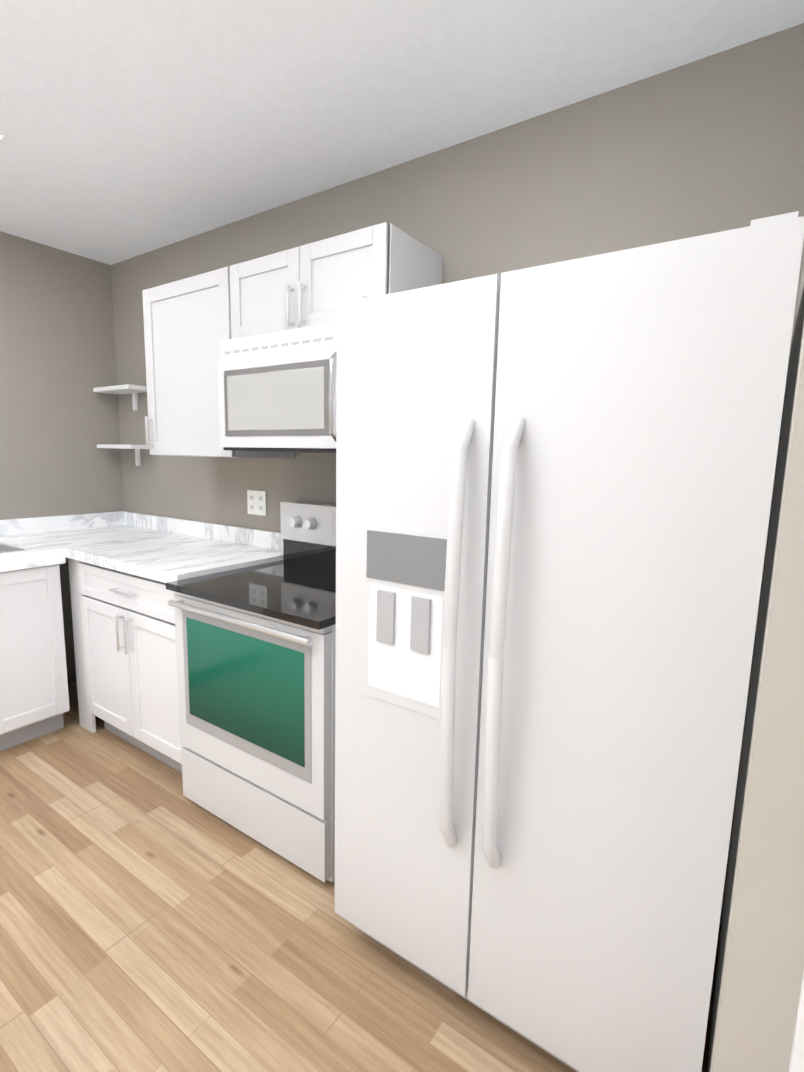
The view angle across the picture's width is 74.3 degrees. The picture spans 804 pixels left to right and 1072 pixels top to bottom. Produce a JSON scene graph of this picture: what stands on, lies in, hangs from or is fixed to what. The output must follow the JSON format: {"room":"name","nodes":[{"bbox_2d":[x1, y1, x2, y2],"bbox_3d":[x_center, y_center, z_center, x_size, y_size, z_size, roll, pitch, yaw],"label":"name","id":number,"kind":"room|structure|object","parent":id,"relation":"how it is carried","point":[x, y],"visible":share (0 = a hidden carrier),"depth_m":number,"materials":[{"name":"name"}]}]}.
{"room":"kitchen","nodes":[
{"label":"kitchen","id":0,"kind":"room"},
{"bbox_2d":[0,231,123,682],"bbox_3d":[-2.926,-0.185,1.808,0.120,2.510,3.900,7,10,34],"label":"wall","id":1,"kind":"structure","parent":0,"point":[59,419],"depth_m":3.02,"materials":[{"name":"paint"}]},
{"bbox_2d":[0,681,721,1071],"bbox_3d":[1.327,1.575,-0.629,10.560,0.080,4.700,7,10,34],"label":"floor","id":2,"kind":"structure","parent":0,"point":[152,919],"depth_m":1.50,"materials":[{"name":"brown wood"}]},
{"bbox_2d":[0,564,69,750],"bbox_3d":[-2.095,0.565,2.496,0.634,0.864,0.679,7,10,34],"label":"base cabinet","id":3,"kind":"object","parent":2,"relation":"on","point":[34,698],"visible":0.92,"depth_m":2.46,"materials":[{"name":"white wood"}]},
{"bbox_2d":[0,511,176,571],"bbox_3d":[-2.064,-0.060,2.409,0.660,0.394,1.967,7,10,34],"label":"countertop","id":4,"kind":"structure","parent":3,"relation":"on","point":[25,543],"depth_m":2.85,"materials":[{"name":"stone"}]},
{"bbox_2d":[68,558,182,772],"bbox_3d":[-1.098,0.554,2.629,0.973,0.893,0.653,7,10,34],"label":"base cabinet","id":5,"kind":"object","parent":2,"relation":"on","point":[124,634],"visible":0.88,"depth_m":2.36,"materials":[{"name":"white wood"}]},
{"bbox_2d":[60,519,282,582],"bbox_3d":[-1.051,0.063,2.539,0.896,0.158,0.644,7,10,34],"label":"countertop","id":6,"kind":"structure","parent":5,"relation":"on","point":[161,549],"depth_m":2.61,"materials":[{"name":"stone"}]},
{"bbox_2d":[166,501,335,882],"bbox_3d":[-0.390,0.498,2.087,0.782,1.190,0.681,7,10,34],"label":"range","id":7,"kind":"object","parent":2,"relation":"on","point":[256,650],"visible":0.54,"depth_m":1.84,"materials":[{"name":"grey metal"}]},
{"bbox_2d":[334,211,803,1071],"bbox_3d":[0.387,0.315,1.434,0.910,1.777,0.801,7,10,34],"label":"refrigerator","id":8,"kind":"object","parent":2,"relation":"on","point":[554,485],"visible":1,"depth_m":1.06,"materials":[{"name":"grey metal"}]},
{"bbox_2d":[0,0,803,264],"bbox_3d":[1.398,-0.987,-1.073,10.460,0.100,4.400,7,10,34],"label":"ceiling","id":9,"kind":"structure","parent":0,"point":[129,129],"depth_m":1.61,"materials":[{"name":"white paint"}]},
{"bbox_2d":[111,23,803,913],"bbox_3d":[0.037,-0.180,2.231,4.555,2.510,0.120,7,10,34],"label":"wall","id":10,"kind":"structure","parent":0,"point":[709,145],"depth_m":1.75,"materials":[{"name":"paint"}]},
{"bbox_2d":[93,384,149,465],"bbox_3d":[-1.636,-0.645,3.143,0.385,0.452,0.157,7,10,34],"label":"shelf","id":11,"kind":"object","parent":10,"relation":"attached to","point":[134,390],"visible":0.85,"depth_m":3.10,"materials":[{"name":"white wood"}]},
{"bbox_2d":[142,267,293,458],"bbox_3d":[-0.862,-0.747,2.459,0.615,0.755,0.388,7,10,34],"label":"upper cabinet","id":12,"kind":"object","parent":10,"relation":"attached to","point":[187,325],"visible":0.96,"depth_m":2.33,"materials":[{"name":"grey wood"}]},
{"bbox_2d":[247,490,266,515],"bbox_3d":[-0.734,-0.168,2.678,0.135,0.122,0.008,7,10,34],"label":"outlet","id":13,"kind":"object","parent":10,"relation":"attached to","point":[256,502],"visible":1,"depth_m":2.67,"materials":[{"name":"white plastic"}]},
{"bbox_2d":[230,222,442,338],"bbox_3d":[-0.280,-0.905,2.040,0.772,0.295,0.388,7,10,34],"label":"upper cabinet","id":14,"kind":"object","parent":10,"relation":"attached to","point":[312,284],"visible":0.69,"depth_m":1.87,"materials":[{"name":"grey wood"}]},
{"bbox_2d":[217,322,336,452],"bbox_3d":[-0.304,-0.540,2.055,0.782,0.427,0.469,7,10,34],"label":"microwave","id":15,"kind":"object","parent":14,"relation":"attached to","point":[277,391],"visible":0.5,"depth_m":1.92,"materials":[{"name":"grey metal"}]},
{"bbox_2d":[706,250,803,1071],"bbox_3d":[0.987,0.092,0.513,1.030,2.510,0.100,7,10,34],"label":"wall","id":16,"kind":"structure","parent":0,"point":[759,972],"depth_m":0.77,"materials":[{"name":"paint"}]},
{"bbox_2d":[788,972,803,1071],"bbox_3d":[0.979,0.253,0.499,0.875,2.195,0.167,7,10,34],"label":"door frame","id":17,"kind":"structure","parent":16,"relation":"attached to","point":[797,1059],"depth_m":0.79,"materials":[{"name":"white wood"}]}
]}

